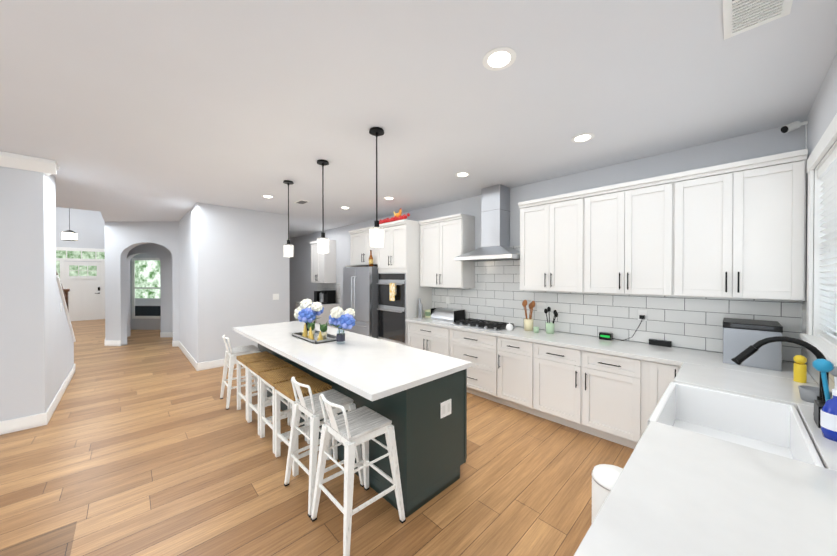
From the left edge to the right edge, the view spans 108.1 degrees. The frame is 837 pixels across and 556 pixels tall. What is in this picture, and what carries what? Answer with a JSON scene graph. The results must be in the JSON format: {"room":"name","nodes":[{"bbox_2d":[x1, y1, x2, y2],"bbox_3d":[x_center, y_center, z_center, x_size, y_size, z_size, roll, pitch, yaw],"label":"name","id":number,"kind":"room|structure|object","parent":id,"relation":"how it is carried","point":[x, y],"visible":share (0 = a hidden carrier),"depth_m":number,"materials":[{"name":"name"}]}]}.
{"room":"kitchen","nodes":[
{"label":"kitchen","id":0,"kind":"room"},
{"bbox_2d":[0,166,56,421],"bbox_3d":[-6.349,0.176,1.665,5.550,2.878,0.800,0,1,-44],"label":"wall","id":1,"kind":"structure","parent":0,"point":[28,348],"depth_m":3.22,"materials":[{"name":"paint"}]},
{"bbox_2d":[0,411,48,434],"bbox_3d":[-6.061,1.550,1.386,5.566,0.135,0.016,0,1,-44],"label":"baseboard","id":2,"kind":"structure","parent":1,"relation":"attached to","point":[22,423],"depth_m":3.21,"materials":[{"name":"white wood"}]},
{"bbox_2d":[0,151,58,175],"bbox_3d":[-6.055,-1.195,1.420,5.647,0.133,0.247,0,1,-44],"label":"crown molding","id":3,"kind":"structure","parent":1,"relation":"attached to","point":[47,167],"depth_m":3.18,"materials":[{"name":"white wood"}]},
{"bbox_2d":[56,279,73,391],"bbox_3d":[-5.277,0.796,4.468,0.120,1.599,1.738,0,1,-44],"label":"wall","id":4,"kind":"structure","parent":0,"point":[65,352],"depth_m":4.24,"materials":[{"name":"paint"}]},
{"bbox_2d":[46,364,75,420],"bbox_3d":[-4.955,1.529,4.239,0.014,0.135,2.556,0,1,-44],"label":"baseboard","id":5,"kind":"structure","parent":4,"relation":"attached to","point":[57,398],"depth_m":3.98,"materials":[{"name":"white wood"}]},
{"bbox_2d":[56,270,75,341],"bbox_3d":[-5.271,0.411,4.474,0.140,1.360,1.755,0,1,-44],"label":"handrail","id":6,"kind":"object","parent":4,"relation":"on","point":[64,294],"visible":0.35,"depth_m":4.51,"materials":[{"name":"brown wood"}]},
{"bbox_2d":[56,207,104,261],"bbox_3d":[-13.232,-1.145,10.197,7.500,5.398,0.148,0,1,-44],"label":"wall","id":7,"kind":"structure","parent":0,"point":[87,227],"depth_m":11.04,"materials":[{"name":"paint"}]},
{"bbox_2d":[56,247,104,320],"bbox_3d":[-12.234,0.229,11.009,1.610,2.640,0.074,0,1,-44],"label":"front door","id":8,"kind":"structure","parent":7,"relation":"in","point":[84,282],"depth_m":11.05,"materials":[{"name":"painted wood"},{"name":"glass"}]},
{"bbox_2d":[127,250,131,336],"bbox_3d":[-7.949,0.130,8.063,0.450,2.878,0.564,0,1,-44],"label":"wall","id":9,"kind":"structure","parent":0,"point":[129,256],"depth_m":8.12,"materials":[{"name":"paint"}]},
{"bbox_2d":[104,221,179,346],"bbox_3d":[-6.332,0.138,7.075,1.867,2.878,0.165,0,0,1],"label":"wall","id":10,"kind":"structure","parent":0,"point":[122,239],"depth_m":7.02,"materials":[{"name":"paint"}]},
{"bbox_2d":[130,253,160,329],"bbox_3d":[-7.311,0.122,9.208,4.200,2.878,0.150,0,0,1],"label":"wall","id":11,"kind":"structure","parent":0,"point":[145,324],"depth_m":9.17,"materials":[{"name":"paint"}]},
{"bbox_2d":[132,258,160,318],"bbox_3d":[-8.153,0.307,9.139,0.960,1.830,0.026,0,0,1],"label":"window","id":12,"kind":"structure","parent":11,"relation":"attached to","point":[146,297],"depth_m":9.14,"materials":[{"name":"white"}]},
{"bbox_2d":[152,243,172,336],"bbox_3d":[-6.125,0.130,8.059,1.331,2.878,1.362,0,1,-44],"label":"wall","id":13,"kind":"structure","parent":0,"point":[163,254],"depth_m":8.02,"materials":[{"name":"paint"}]},
{"bbox_2d":[0,319,633,555],"bbox_3d":[-5.659,1.637,5.605,12.000,0.100,20.000,0,1,-44],"label":"floor","id":14,"kind":"structure","parent":0,"point":[143,443],"depth_m":2.39,"materials":[{"name":"brown wood"}]},
{"bbox_2d":[199,358,236,370],"bbox_3d":[-3.205,1.519,5.736,1.556,0.135,0.014,0,1,-44],"label":"baseboard","id":15,"kind":"structure","parent":14,"relation":"on","point":[215,363],"depth_m":5.33,"materials":[{"name":"white wood"}]},
{"bbox_2d":[179,203,289,362],"bbox_3d":[-4.060,0.141,6.595,1.550,2.878,2.420,0,1,-44],"label":"wall block","id":16,"kind":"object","parent":14,"relation":"on","point":[233,267],"visible":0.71,"depth_m":5.63,"materials":[{"name":"paint"}]},
{"bbox_2d":[179,341,198,370],"bbox_3d":[-4.618,1.516,6.056,0.019,0.135,2.436,0,1,-44],"label":"baseboard","id":17,"kind":"structure","parent":16,"relation":"attached to","point":[196,365],"depth_m":5.77,"materials":[{"name":"white wood"}]},
{"bbox_2d":[273,294,278,299],"bbox_3d":[-2.853,0.374,6.071,0.120,0.120,0.007,0,1,-44],"label":"outlet","id":18,"kind":"object","parent":16,"relation":"attached to","point":[275,296],"depth_m":6.07,"materials":[{"name":"white plastic"}]},
{"bbox_2d":[220,335,259,409],"bbox_3d":[-2.312,1.169,3.995,0.453,0.860,0.452,0,1,-41],"label":"stool","id":19,"kind":"object","parent":14,"relation":"on","point":[232,353],"visible":0.83,"depth_m":3.90,"materials":[{"name":"white wood"}]},
{"bbox_2d":[236,351,277,420],"bbox_3d":[-1.950,1.269,3.664,0.340,0.664,0.410,0,1,-44],"label":"stool","id":20,"kind":"object","parent":14,"relation":"on","point":[243,360],"visible":0.48,"depth_m":3.67,"materials":[{"name":"wood"}]},
{"bbox_2d":[247,358,291,434],"bbox_3d":[-1.644,1.271,3.348,0.340,0.664,0.410,0,1,-44],"label":"stool","id":21,"kind":"object","parent":14,"relation":"on","point":[255,368],"visible":0.5,"depth_m":3.32,"materials":[{"name":"wood"}]},
{"bbox_2d":[260,366,309,453],"bbox_3d":[-1.339,1.273,3.031,0.340,0.664,0.410,0,1,-44],"label":"stool","id":22,"kind":"object","parent":14,"relation":"on","point":[270,378],"visible":0.54,"depth_m":2.99,"materials":[{"name":"wood"}]},
{"bbox_2d":[274,375,331,476],"bbox_3d":[-1.033,1.276,2.714,0.410,0.664,0.340,0,1,44],"label":"stool","id":23,"kind":"object","parent":14,"relation":"on","point":[284,390],"visible":0.62,"depth_m":2.69,"materials":[{"name":"white wood"}]},
{"bbox_2d":[294,290,339,328],"bbox_3d":[-2.702,0.942,8.035,0.658,1.255,1.320,0,1,-44],"label":"bar","id":24,"kind":"object","parent":14,"relation":"on","point":[326,299],"visible":0.19,"depth_m":7.70,"materials":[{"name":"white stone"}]},
{"bbox_2d":[284,377,363,517],"bbox_3d":[-0.729,1.180,2.354,0.454,0.860,0.452,0,1,-44],"label":"stool","id":25,"kind":"object","parent":14,"relation":"on","point":[310,406],"visible":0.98,"depth_m":2.30,"materials":[{"name":"white wood"}]},
{"bbox_2d":[311,394,405,555],"bbox_3d":[-0.403,1.183,2.016,0.454,0.860,0.452,0,1,-44],"label":"stool","id":26,"kind":"object","parent":14,"relation":"on","point":[351,430],"visible":1,"depth_m":1.98,"materials":[{"name":"white wood"}]},
{"bbox_2d":[343,266,377,338],"bbox_3d":[-0.963,0.684,6.072,0.821,1.800,0.938,0,1,-44],"label":"refrigerator","id":27,"kind":"object","parent":14,"relation":"on","point":[360,291],"visible":0.4,"depth_m":5.65,"materials":[{"name":"grey metal"}]},
{"bbox_2d":[369,250,372,265],"bbox_3d":[-0.884,-0.366,5.638,0.081,0.305,0.080,0,1,-44],"label":"bottle","id":28,"kind":"object","parent":27,"relation":"on","point":[370,260],"visible":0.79,"depth_m":5.61,"materials":[{"name":"orange glass"}]},
{"bbox_2d":[258,345,466,517],"bbox_3d":[-0.931,1.163,3.425,0.706,0.879,3.198,0,1,-44],"label":"kitchen island","id":29,"kind":"object","parent":14,"relation":"on","point":[417,397],"depth_m":2.23,"materials":[{"name":"black wood"}]},
{"bbox_2d":[233,321,471,400],"bbox_3d":[-1.054,0.703,3.322,0.990,0.040,3.270,0,1,-44],"label":"island countertop","id":30,"kind":"structure","parent":29,"relation":"on","point":[371,368],"depth_m":2.56,"materials":[{"name":"white stone"}]},
{"bbox_2d":[292,299,336,343],"bbox_3d":[-1.192,0.463,3.485,0.317,0.439,0.679,0,1,-44],"label":"centerpiece tray","id":31,"kind":"object","parent":30,"relation":"on","point":[307,311],"visible":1,"depth_m":3.44,"materials":[{"name":"plant"}]},
{"bbox_2d":[328,307,354,344],"bbox_3d":[-0.801,0.489,3.165,0.256,0.392,0.333,0,1,-44],"label":"flower vase","id":32,"kind":"object","parent":30,"relation":"on","point":[339,318],"visible":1,"depth_m":3.10,"materials":[{"name":"clear glass"}]},
{"bbox_2d":[377,219,431,345],"bbox_3d":[-0.284,0.308,5.495,0.697,2.560,0.808,0,1,-44],"label":"tall cabinet","id":33,"kind":"object","parent":14,"relation":"on","point":[401,291],"visible":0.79,"depth_m":5.19,"materials":[{"name":"white wood"}]},
{"bbox_2d":[379,208,409,223],"bbox_3d":[-0.446,-1.086,5.298,0.163,0.230,0.855,0,1,-44],"label":"garland","id":34,"kind":"object","parent":33,"relation":"on","point":[397,216],"visible":0.88,"depth_m":5.21,"materials":[{"name":"red"}]},
{"bbox_2d":[408,322,447,355],"bbox_3d":[0.349,1.155,4.898,0.623,0.876,0.915,0,1,-44],"label":"base cabinet","id":35,"kind":"object","parent":14,"relation":"on","point":[434,339],"depth_m":4.65,"materials":[{"name":"white wood"}]},
{"bbox_2d":[405,317,815,382],"bbox_3d":[1.453,0.705,3.732,0.648,0.039,4.136,0,1,-44],"label":"countertop","id":36,"kind":"structure","parent":35,"relation":"on","point":[677,356],"depth_m":2.97,"materials":[{"name":"white stone"}]},
{"bbox_2d":[418,298,464,321],"bbox_3d":[0.349,0.510,4.982,0.364,0.332,0.754,0,1,-44],"label":"box","id":37,"kind":"object","parent":36,"relation":"on","point":[447,314],"visible":1,"depth_m":4.89,"materials":[{"name":"silver metal"}]},
{"bbox_2d":[450,318,515,331],"bbox_3d":[0.905,0.655,4.315,0.470,0.052,0.800,0,1,-44],"label":"cooktop","id":38,"kind":"object","parent":36,"relation":"in","point":[483,324],"visible":0.98,"depth_m":4.24,"materials":[{"name":"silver metal"}]},
{"bbox_2d":[599,320,671,346],"bbox_3d":[2.296,0.563,3.241,0.630,0.251,0.088,0,1,38],"label":"clock","id":39,"kind":"object","parent":36,"relation":"on","point":[609,337],"visible":1,"depth_m":3.14,"materials":[{"name":"black plastic"}]},
{"bbox_2d":[723,318,782,370],"bbox_3d":[2.731,0.527,2.498,0.384,0.335,0.316,0,1,-44],"label":"ice maker","id":40,"kind":"object","parent":36,"relation":"on","point":[740,336],"visible":1,"depth_m":2.37,"materials":[{"name":"metal"}]},
{"bbox_2d":[448,328,503,404],"bbox_3d":[0.934,1.159,4.291,0.623,0.876,0.918,0,1,-44],"label":"base cabinet","id":41,"kind":"object","parent":14,"relation":"on","point":[485,378],"depth_m":3.97,"materials":[{"name":"white wood"}]},
{"bbox_2d":[504,338,539,416],"bbox_3d":[1.392,1.162,3.816,0.623,0.876,0.540,0,1,-44],"label":"base cabinet","id":42,"kind":"object","parent":14,"relation":"on","point":[521,358],"depth_m":3.57,"materials":[{"name":"white wood"}]},
{"bbox_2d":[540,343,643,448],"bbox_3d":[1.864,1.166,3.326,0.623,0.876,1.099,0,1,-44],"label":"base cabinet","id":43,"kind":"object","parent":14,"relation":"on","point":[614,398],"depth_m":3.02,"materials":[{"name":"white wood"}]},
{"bbox_2d":[591,464,622,522],"bbox_3d":[0.978,1.289,1.514,0.229,0.655,0.208,0,1,-44],"label":"trash can","id":44,"kind":"object","parent":14,"relation":"on","point":[605,477],"visible":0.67,"depth_m":1.50,"materials":[{"name":"white plastic"}]},
{"bbox_2d":[640,360,680,437],"bbox_3d":[2.346,1.169,2.826,0.625,0.876,0.290,0,1,-44],"label":"base cabinet","id":45,"kind":"object","parent":14,"relation":"on","point":[657,376],"depth_m":2.67,"materials":[{"name":"white wood"}]},
{"bbox_3d":[1.534,1.179,1.416,2.545,0.875,0.684,0,1,-44],"label":"base cabinet","id":46,"kind":"object","parent":14,"relation":"on","visible":0},
{"bbox_2d":[574,362,836,555],"bbox_3d":[1.514,0.722,1.386,2.519,0.039,0.673,0,1,-44],"label":"countertop","id":47,"kind":"structure","parent":46,"relation":"on","point":[675,491],"depth_m":0.98,"materials":[{"name":"white stone"}]},
{"bbox_2d":[647,382,823,467],"bbox_3d":[1.623,0.844,1.605,0.820,0.263,0.540,0,1,-44],"label":"farmhouse sink","id":48,"kind":"object","parent":47,"relation":"in","point":[776,428],"visible":0.5,"depth_m":1.80,"materials":[{"name":"white ceramic"}]},
{"bbox_2d":[731,336,828,414],"bbox_3d":[1.928,0.506,1.623,0.098,0.390,0.359,0,1,-44],"label":"faucet","id":49,"kind":"object","parent":47,"relation":"on","point":[745,354],"visible":0.71,"depth_m":1.61,"materials":[{"name":"black metal"}]},
{"bbox_2d":[793,355,836,441],"bbox_3d":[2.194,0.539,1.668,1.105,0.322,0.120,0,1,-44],"label":"soap","id":50,"kind":"object","parent":47,"relation":"on","point":[825,416],"visible":0.94,"depth_m":1.42,"materials":[{"name":"blue"}]},
{"bbox_2d":[0,0,836,238],"bbox_3d":[-5.659,-1.343,5.584,12.000,0.100,20.000,0,1,-44],"label":"ceiling","id":51,"kind":"structure","parent":0,"point":[175,109],"depth_m":2.09,"materials":[{"name":"paint"}]},
{"bbox_2d":[261,195,273,197],"bbox_3d":[-2.378,-1.283,4.789,0.189,0.004,0.189,0,1,40],"label":"recessed light","id":52,"kind":"object","parent":51,"relation":"in","point":[265,196],"depth_m":4.77,"materials":[{"name":"white plastic"}]},
{"bbox_2d":[283,180,293,256],"bbox_3d":[-1.727,-0.781,4.031,0.130,0.998,0.130,0,1,-44],"label":"pendant light","id":53,"kind":"object","parent":51,"relation":"hanging from","point":[288,183],"visible":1,"depth_m":4.02,"materials":[{"name":"black metal"}]},
{"bbox_2d":[294,200,309,203],"bbox_3d":[-1.969,-1.282,5.128,0.160,0.012,0.280,0,1,-44],"label":"ceiling vent","id":54,"kind":"object","parent":51,"relation":"in","point":[301,202],"visible":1,"depth_m":5.13,"materials":[{"name":"grey metal"}]},
{"bbox_2d":[317,160,328,252],"bbox_3d":[-1.047,-0.776,3.326,0.130,0.998,0.130,0,1,-44],"label":"pendant light","id":55,"kind":"object","parent":51,"relation":"hanging from","point":[323,163],"visible":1,"depth_m":3.32,"materials":[{"name":"black metal"}]},
{"bbox_2d":[369,127,383,246],"bbox_3d":[-0.360,-0.771,2.613,0.130,0.998,0.130,0,1,-44],"label":"pendant light","id":56,"kind":"object","parent":51,"relation":"hanging from","point":[376,131],"visible":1,"depth_m":2.60,"materials":[{"name":"black metal"}]},
{"bbox_2d":[455,172,469,176],"bbox_3d":[0.545,-1.276,3.746,0.189,0.004,0.189,0,1,40],"label":"recessed light","id":57,"kind":"object","parent":51,"relation":"in","point":[461,174],"depth_m":3.73,"materials":[{"name":"white plastic"}]},
{"bbox_2d":[482,47,515,70],"bbox_3d":[0.466,-1.262,1.753,0.189,0.004,0.189,0,1,40],"label":"recessed light","id":58,"kind":"object","parent":51,"relation":"in","point":[499,58],"depth_m":1.74,"materials":[{"name":"white plastic"}]},
{"bbox_2d":[571,133,594,142],"bbox_3d":[1.489,-1.269,2.753,0.189,0.004,0.189,0,1,40],"label":"recessed light","id":59,"kind":"object","parent":51,"relation":"in","point":[584,137],"depth_m":2.74,"materials":[{"name":"white plastic"}]},
{"bbox_2d":[723,0,792,39],"bbox_3d":[1.563,-1.251,1.401,0.330,0.020,0.220,0,1,-44],"label":"ceiling vent","id":60,"kind":"object","parent":51,"relation":"in","point":[740,16],"visible":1,"depth_m":1.43,"materials":[{"name":"grey metal"}]},
{"bbox_2d":[289,121,804,362],"bbox_3d":[-3.138,0.123,9.067,0.150,2.878,18.500,0,1,-44],"label":"wall","id":61,"kind":"structure","parent":0,"point":[769,142],"depth_m":3.77,"materials":[{"name":"paint"}]},
{"bbox_2d":[310,239,335,282],"bbox_3d":[-2.560,-0.426,8.092,0.362,1.110,0.800,0,1,-44],"label":"upper cabinet","id":62,"kind":"object","parent":61,"relation":"attached to","point":[323,267],"visible":0.88,"depth_m":7.88,"materials":[{"name":"white wood"}]},
{"bbox_2d":[317,283,339,302],"bbox_3d":[-2.467,0.390,8.258,0.006,0.523,1.300,0,1,-44],"label":"wall tiles","id":63,"kind":"structure","parent":61,"relation":"attached to","point":[328,286],"depth_m":8.10,"materials":[{"name":"white tile"}]},
{"bbox_2d":[345,226,377,266],"bbox_3d":[-0.916,0.303,6.149,0.698,2.560,0.988,0,1,-44],"label":"cabinet","id":64,"kind":"object","parent":61,"relation":"attached to","point":[360,245],"visible":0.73,"depth_m":6.00,"materials":[{"name":"white wood"}]},
{"bbox_2d":[418,217,474,287],"bbox_3d":[0.455,-0.389,4.992,0.326,1.080,0.910,0,1,-44],"label":"upper cabinet","id":65,"kind":"object","parent":61,"relation":"attached to","point":[442,240],"depth_m":4.77,"materials":[{"name":"white wood"}]},
{"bbox_2d":[455,184,519,261],"bbox_3d":[1.025,-0.765,4.268,0.490,1.032,0.900,0,1,-44],"label":"range hood","id":66,"kind":"object","parent":61,"relation":"attached to","point":[495,222],"visible":0.9,"depth_m":4.22,"materials":[{"name":"silver metal"}]},
{"bbox_2d":[518,193,589,292],"bbox_3d":[1.696,-0.380,3.704,0.326,1.080,0.827,0,1,-44],"label":"upper cabinet","id":67,"kind":"object","parent":61,"relation":"attached to","point":[555,233],"depth_m":3.56,"materials":[{"name":"white wood"}]},
{"bbox_2d":[432,245,801,361],"bbox_3d":[1.683,0.115,3.951,0.006,1.133,4.138,0,1,-44],"label":"wall tile","id":68,"kind":"structure","parent":61,"relation":"attached to","point":[496,293],"depth_m":3.38,"materials":[{"name":"white tile"}]},
{"bbox_2d":[537,303,545,311],"bbox_3d":[1.624,0.388,4.007,0.004,0.115,0.120,0,1,-44],"label":"outlet","id":69,"kind":"object","parent":68,"relation":"attached to","point":[540,306],"depth_m":4.01,"materials":[{"name":"white plastic"}]},
{"bbox_2d":[638,309,646,320],"bbox_3d":[2.369,0.394,3.214,0.032,0.115,0.075,0,1,-44],"label":"outlet","id":70,"kind":"object","parent":68,"relation":"attached to","point":[642,314],"depth_m":3.21,"materials":[{"name":"white plastic"}]},
{"bbox_2d":[590,173,685,295],"bbox_3d":[2.200,-0.376,3.182,0.326,1.080,0.895,0,1,-44],"label":"upper cabinet","id":71,"kind":"object","parent":61,"relation":"attached to","point":[638,232],"depth_m":2.98,"materials":[{"name":"white wood"}]},
{"bbox_2d":[686,153,807,300],"bbox_3d":[2.704,-0.372,2.659,0.326,1.080,0.828,0,1,-44],"label":"upper cabinet","id":72,"kind":"object","parent":61,"relation":"attached to","point":[734,230],"depth_m":2.46,"materials":[{"name":"white wood"}]},
{"bbox_2d":[805,52,836,334],"bbox_3d":[-0.478,0.196,-1.113,10.148,2.878,0.150,0,1,-44],"label":"wall","id":73,"kind":"structure","parent":0,"point":[821,114],"depth_m":2.00,"materials":[{"name":"paint"}]},
{"bbox_2d":[781,121,807,148],"bbox_3d":[2.945,-1.094,2.378,0.146,0.268,0.067,0,0,16],"label":"security camera","id":74,"kind":"object","parent":73,"relation":"attached to","point":[792,126],"visible":0.98,"depth_m":2.36,"materials":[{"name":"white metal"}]},
{"bbox_2d":[801,300,834,398],"bbox_3d":[1.768,0.441,1.165,3.741,0.521,0.006,0,1,-44],"label":"wall tile","id":75,"kind":"structure","parent":73,"relation":"attached to","point":[813,372],"depth_m":2.20,"materials":[{"name":"white tile"}]},
{"bbox_2d":[799,113,836,365],"bbox_3d":[1.971,-0.172,1.281,2.620,1.380,0.200,0,1,-44],"label":"window","id":76,"kind":"structure","parent":73,"relation":"in","point":[827,140],"depth_m":2.12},
{"bbox_2d":[818,147,836,348],"bbox_3d":[1.967,-0.167,1.286,2.368,1.162,0.063,0,1,-44],"label":"window blinds","id":77,"kind":"object","parent":76,"relation":"attached to","point":[827,172],"visible":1,"depth_m":1.95,"materials":[{"name":"white plastic"}]},
{"bbox_3d":[-11.557,-3.875,7.243,5.838,0.100,9.398,0,1,-44],"label":"ceiling","id":78,"kind":"structure","parent":0,"visible":0},
{"bbox_2d":[61,208,77,240],"bbox_3d":[-9.431,-2.423,8.191,0.300,2.813,0.300,0,1,-44],"label":"lantern pendant light","id":79,"kind":"object","parent":78,"relation":"hanging from","point":[69,235],"visible":0.69,"depth_m":8.14,"materials":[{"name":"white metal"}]}
]}

